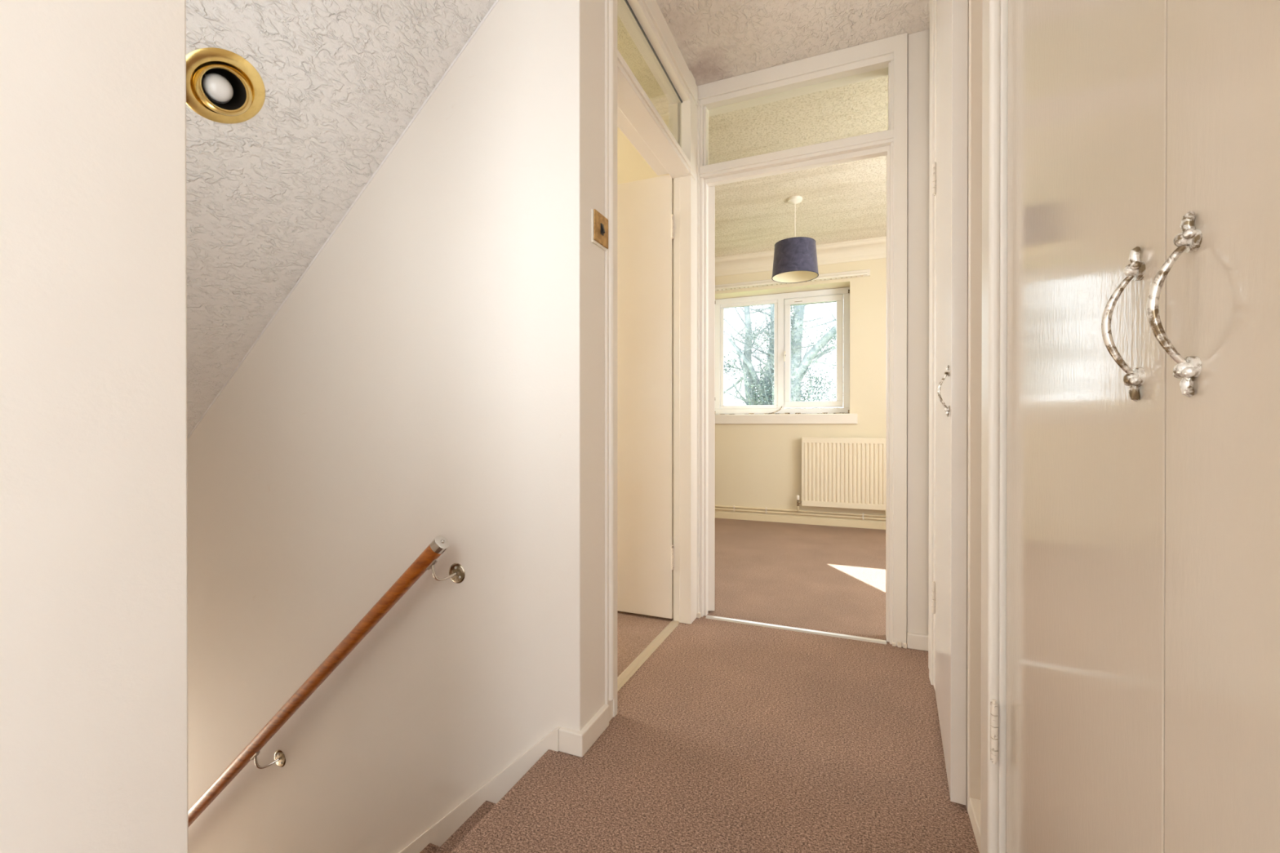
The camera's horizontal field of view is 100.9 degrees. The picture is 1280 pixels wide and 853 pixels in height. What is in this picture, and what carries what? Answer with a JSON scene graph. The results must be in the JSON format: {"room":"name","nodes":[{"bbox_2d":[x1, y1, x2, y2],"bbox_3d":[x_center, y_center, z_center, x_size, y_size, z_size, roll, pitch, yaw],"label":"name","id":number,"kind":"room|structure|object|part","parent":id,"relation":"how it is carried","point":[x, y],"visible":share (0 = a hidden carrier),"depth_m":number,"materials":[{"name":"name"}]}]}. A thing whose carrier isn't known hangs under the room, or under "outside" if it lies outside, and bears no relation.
{"room":"stair landing","nodes":[
{"label":"stair landing","id":0,"kind":"room"},
{"bbox_2d":[0,0,188,852],"bbox_3d":[-1.108,1.014,-0.696,0.100,5.177,2.859,0,0,23],"label":"wall","id":1,"kind":"structure","parent":0,"point":[94,510],"depth_m":0.53,"materials":[{"name":"beige paint"}]},
{"bbox_2d":[186,0,496,437],"bbox_3d":[-2.231,0.182,1.807,4.094,3.622,0.914,0,0,23],"label":"ceiling","id":2,"kind":"structure","parent":0,"point":[343,80],"depth_m":1.53,"materials":[{"name":"white paint"}]},
{"bbox_2d":[186,47,265,124],"bbox_3d":[-1.037,-0.841,1.311,0.147,0.124,0.184,0,0,23],"label":"recessed light","id":3,"kind":"object","parent":2,"relation":"in","point":[230,77],"visible":0.98,"depth_m":1.31,"materials":[{"name":"gold metal"}]},
{"bbox_3d":[-1.053,-0.842,1.315,0.070,0.064,0.062,0,0,23],"label":"bulb","id":4,"kind":"part","parent":3,"relation":"part of","materials":[{"name":"white glass"}]},
{"bbox_2d":[186,0,604,852],"bbox_3d":[-2.026,1.004,2.303,4.095,5.177,0.155,0,0,23],"label":"wall","id":5,"kind":"structure","parent":0,"point":[437,368],"depth_m":1.65,"materials":[{"name":"beige paint"}]},
{"bbox_2d":[188,535,465,826],"bbox_3d":[-1.980,1.770,2.155,3.109,2.901,0.089,0,0,23],"label":"handrail","id":6,"kind":"object","parent":5,"relation":"attached to","point":[427,560],"visible":1,"depth_m":1.71,"materials":[{"name":"orange wood"}]},
{"bbox_2d":[186,0,498,439],"bbox_3d":[-2.018,0.226,2.214,3.975,3.383,0.002,0,0,23],"label":"trim","id":7,"kind":"structure","parent":5,"relation":"attached to","point":[496,1],"depth_m":1.77,"materials":[{"name":"white paint"}]},
{"bbox_2d":[398,726,560,852],"bbox_3d":[-2.039,2.882,2.224,3.935,4.101,0.017,0,0,23],"label":"baseboard","id":8,"kind":"structure","parent":5,"relation":"attached to","point":[496,788],"depth_m":1.55,"materials":[{"name":"beige paint"}]},
{"bbox_2d":[558,704,608,757],"bbox_3d":[-0.158,0.864,1.520,0.075,0.062,0.170,0,0,23],"label":"baseboard","id":9,"kind":"structure","parent":5,"relation":"attached to","point":[576,743],"depth_m":1.45,"materials":[{"name":"beige paint"}]},
{"bbox_2d":[591,208,608,251],"bbox_3d":[-0.113,-0.573,1.544,0.018,0.095,0.093,0,0,23],"label":"light switch","id":10,"kind":"object","parent":5,"relation":"attached to","point":[599,222],"visible":1,"depth_m":1.54,"materials":[{"name":"gold metal"}]},
{"bbox_2d":[604,0,697,721],"bbox_3d":[-0.300,-0.346,2.194,0.862,2.477,0.975,0,0,23],"label":"door","id":11,"kind":"structure","parent":5,"relation":"in","point":[651,256],"depth_m":2.41,"materials":[{"name":"beige paint"}]},
{"bbox_2d":[617,115,669,184],"bbox_3d":[-1.030,-0.255,3.242,2.810,2.667,0.100,0,0,23],"label":"wall","id":12,"kind":"structure","parent":0,"point":[632,166],"depth_m":2.78,"materials":[{"name":"yellow paint"}]},
{"bbox_2d":[457,518,979,852],"bbox_3d":[-0.490,0.990,1.560,5.100,0.190,7.500,0,0,23],"label":"floor","id":13,"kind":"structure","parent":0,"point":[730,737],"depth_m":1.53,"materials":[{"name":"brown carpet"}]},
{"bbox_2d":[617,620,679,692],"bbox_3d":[0.010,0.890,2.045,0.043,0.007,0.790,0,0,23],"label":"threshold strip","id":14,"kind":"object","parent":13,"relation":"on","point":[628,672],"visible":0.64,"depth_m":2.05,"materials":[{"name":"beige wood"}]},
{"bbox_2d":[706,614,886,644],"bbox_3d":[0.664,0.889,2.328,0.764,0.007,0.033,0,0,23],"label":"threshold strip","id":15,"kind":"object","parent":13,"relation":"on","point":[723,619],"visible":1,"depth_m":2.31,"materials":[{"name":"silver metal"}]},
{"bbox_2d":[928,0,982,814],"bbox_3d":[0.975,-0.344,1.649,0.184,2.477,0.975,0,0,23],"label":"door","id":16,"kind":"structure","parent":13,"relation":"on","point":[955,109],"depth_m":1.24,"materials":[{"name":"beige paint"}]},
{"bbox_3d":[0.969,-0.344,1.565,0.131,2.477,0.795,0,0,23],"label":"frame","id":17,"kind":"part","parent":16,"relation":"part of","materials":[{"name":"beige paint"}]},
{"bbox_3d":[0.739,-0.086,1.292,0.021,0.083,0.006,0,0,23],"label":"handle","id":18,"kind":"part","parent":16,"relation":"part of","materials":[{"name":"silver metal"}]},
{"bbox_3d":[0.869,-0.271,1.488,0.032,2.308,0.562,0,0,26],"label":"door","id":19,"kind":"part","parent":16,"relation":"part of","materials":[{"name":"beige paint"}]},
{"bbox_2d":[980,0,1279,852],"bbox_3d":[0.451,-0.340,0.375,0.175,2.477,1.160,0,0,23],"label":"closet doors","id":20,"kind":"structure","parent":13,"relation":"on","point":[1131,374],"depth_m":0.44,"materials":[{"name":"beige paint"}]},
{"bbox_3d":[0.592,-0.342,0.893,0.016,2.477,0.065,0,0,23],"label":"rounded architrave","id":21,"kind":"part","parent":20,"relation":"part of","materials":[{"name":"beige paint"}]},
{"bbox_3d":[0.463,-0.340,0.370,0.149,2.477,1.160,0,0,23],"label":"frame","id":22,"kind":"part","parent":20,"relation":"part of","materials":[{"name":"beige paint"}]},
{"bbox_3d":[0.498,-0.252,0.622,0.021,2.190,0.499,0,0,23],"label":"door","id":23,"kind":"part","parent":20,"relation":"part of","materials":[{"name":"beige paint"}]},
{"bbox_3d":[0.394,-0.084,0.436,0.021,0.083,0.006,0,0,23],"label":"handle","id":24,"kind":"part","parent":20,"relation":"part of","materials":[{"name":"silver metal"}]},
{"bbox_3d":[0.363,-0.083,0.365,0.021,0.083,0.006,0,0,23],"label":"handle","id":25,"kind":"part","parent":20,"relation":"part of","materials":[{"name":"silver metal"}]},
{"bbox_3d":[0.301,-0.251,0.160,0.012,2.190,0.500,0,0,23],"label":"door","id":26,"kind":"part","parent":20,"relation":"part of","materials":[{"name":"beige paint"}]},
{"bbox_2d":[617,0,929,257],"bbox_3d":[-1.033,-1.634,1.939,6.400,0.100,7.800,0,0,23],"label":"ceiling","id":27,"kind":"structure","parent":0,"point":[844,202],"depth_m":2.66,"materials":[{"name":"white paint"}]},
{"bbox_2d":[771,195,818,283],"bbox_3d":[1.082,-1.316,3.691,0.316,0.548,0.316,0,0,23],"label":"pendant lamp","id":28,"kind":"object","parent":27,"relation":"hanging from","point":[795,259],"visible":1,"depth_m":3.59,"materials":[{"name":"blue fabric"}]},
{"bbox_3d":[1.082,-1.401,3.691,0.005,0.317,0.005,0,0,0],"label":"cord","id":29,"kind":"part","parent":28,"relation":"part of","materials":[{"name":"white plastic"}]},
{"bbox_3d":[1.082,-1.159,3.692,0.312,0.228,0.312,0,0,23],"label":"lamp shade","id":30,"kind":"part","parent":28,"relation":"part of","materials":[{"name":"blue fabric"}]},
{"bbox_2d":[715,257,886,522],"bbox_3d":[1.744,-0.260,4.851,3.700,2.667,0.300,0,0,23],"label":"wall","id":31,"kind":"structure","parent":0,"point":[757,465],"depth_m":4.82,"materials":[{"name":"yellow paint"}]},
{"bbox_2d":[715,287,857,423],"bbox_3d":[1.294,-0.650,5.003,1.413,1.250,0.293,0,0,23],"label":"window","id":32,"kind":"structure","parent":31,"relation":"in","point":[784,411],"depth_m":5.03,"materials":[{"name":"white plastic"}]},
{"bbox_3d":[1.373,-0.667,5.023,0.018,0.100,0.037,0,0,23],"label":"handle","id":33,"kind":"part","parent":32,"relation":"part of","materials":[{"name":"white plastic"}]},
{"bbox_3d":[1.282,-0.069,4.974,1.413,0.089,0.228,0,0,23],"label":"sill","id":34,"kind":"part","parent":32,"relation":"part of","materials":[{"name":"beige paint"}]},
{"bbox_3d":[1.630,-0.697,4.970,0.523,1.036,0.065,0,0,23],"label":"sash","id":35,"kind":"part","parent":32,"relation":"part of","materials":[{"name":"white plastic"}]},
{"bbox_2d":[715,269,870,291],"bbox_3d":[1.044,-1.330,4.947,2.032,0.061,0.052,0,0,23],"label":"track","id":36,"kind":"object","parent":31,"relation":"attached to","point":[864,273],"visible":0.58,"depth_m":4.83,"materials":[{"name":"beige paint"}]},
{"bbox_2d":[715,511,885,529],"bbox_3d":[1.637,0.853,4.728,3.600,0.062,0.018,0,0,23],"label":"baseboard","id":37,"kind":"structure","parent":31,"relation":"attached to","point":[750,517],"depth_m":4.79,"materials":[{"name":"beige paint"}]},
{"bbox_2d":[715,507,885,520],"bbox_3d":[1.635,0.795,4.724,3.580,0.023,0.026,0,0,23],"label":"pipe","id":38,"kind":"object","parent":31,"relation":"attached to","point":[716,508],"visible":0.52,"depth_m":4.79,"materials":[{"name":"beige metal"}]},
{"bbox_2d":[715,505,885,517],"bbox_3d":[1.625,0.747,4.698,3.580,0.066,0.080,0,0,23],"label":"pipe","id":39,"kind":"object","parent":31,"relation":"attached to","point":[722,506],"visible":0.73,"depth_m":4.77,"materials":[{"name":"beige metal"}]},
{"bbox_2d":[715,235,886,276],"bbox_3d":[1.617,-1.519,4.673,3.600,0.147,0.118,0,0,23],"label":"trim","id":40,"kind":"structure","parent":31,"relation":"attached to","point":[873,248],"depth_m":4.68,"materials":[{"name":"beige paint"}]},
{"bbox_2d":[796,437,885,510],"bbox_3d":[1.990,0.406,4.539,1.244,0.618,0.090,0,0,23],"label":"radiator","id":41,"kind":"object","parent":31,"relation":"attached to","point":[845,473],"visible":0.65,"depth_m":4.59,"materials":[{"name":"beige metal"}]},
{"bbox_2d":[906,29,929,634],"bbox_3d":[1.187,-0.346,2.154,0.180,2.477,0.100,0,0,23],"label":"wall","id":42,"kind":"structure","parent":0,"point":[918,43],"depth_m":2.13,"materials":[{"name":"beige paint"}]},
{"bbox_2d":[906,631,928,651],"bbox_3d":[1.163,0.863,2.103,0.182,0.060,0.028,0,0,23],"label":"baseboard","id":43,"kind":"structure","parent":42,"relation":"attached to","point":[915,641],"depth_m":2.11,"materials":[{"name":"beige paint"}]},
{"bbox_3d":[-3.567,3.597,2.373,1.400,0.090,1.114,0,0,23],"label":"floor","id":44,"kind":"structure","parent":0,"visible":0},
{"bbox_2d":[419,749,553,852],"bbox_3d":[-1.703,2.245,1.587,2.822,2.700,0.898,0,0,23],"label":"staircase","id":45,"kind":"structure","parent":44,"relation":"on","point":[473,824],"depth_m":1.40,"materials":[{"name":"brown carpet"}]},
{"bbox_3d":[0.767,-0.342,1.034,0.098,2.477,0.340,0,0,23],"label":"wall panel","id":46,"kind":"object","parent":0,"visible":0},
{"bbox_2d":[968,797,980,852],"bbox_3d":[0.710,0.874,1.068,0.029,0.045,0.309,0,0,23],"label":"baseboard","id":47,"kind":"structure","parent":46,"relation":"attached to","point":[974,804],"depth_m":1.17,"materials":[{"name":"beige paint"}]},
{"bbox_3d":[0.249,-0.347,2.575,0.065,2.477,0.350,0,0,23],"label":"wall","id":48,"kind":"structure","parent":0,"visible":0},
{"bbox_2d":[696,32,907,648],"bbox_3d":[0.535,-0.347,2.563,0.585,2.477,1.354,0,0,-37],"label":"door frame","id":49,"kind":"structure","parent":48,"relation":"in","point":[887,56],"depth_m":2.25,"materials":[{"name":"beige paint"}]},
{"label":"outside","id":50,"kind":"structure","parent":0,"visible":0},
{"bbox_3d":[9.701,3.671,23.379,50.000,0.200,39.400,0,0,23],"label":"floor","id":51,"kind":"structure","parent":50,"visible":0},
{"bbox_2d":[724,302,836,404],"bbox_3d":[3.663,-1.871,15.335,6.754,10.955,5.085,0,0,40],"label":"tree","id":52,"kind":"object","parent":51,"relation":"on","point":[752,382],"visible":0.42,"depth_m":15.20,"materials":[{"name":"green plant"}]},
{"bbox_2d":[724,302,841,408],"bbox_3d":[4.876,-2.288,13.824,6.808,11.793,5.612,0,0,3],"label":"tree","id":53,"kind":"object","parent":51,"relation":"on","point":[799,367],"visible":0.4,"depth_m":14.30,"materials":[{"name":"grey plant"}]}
]}

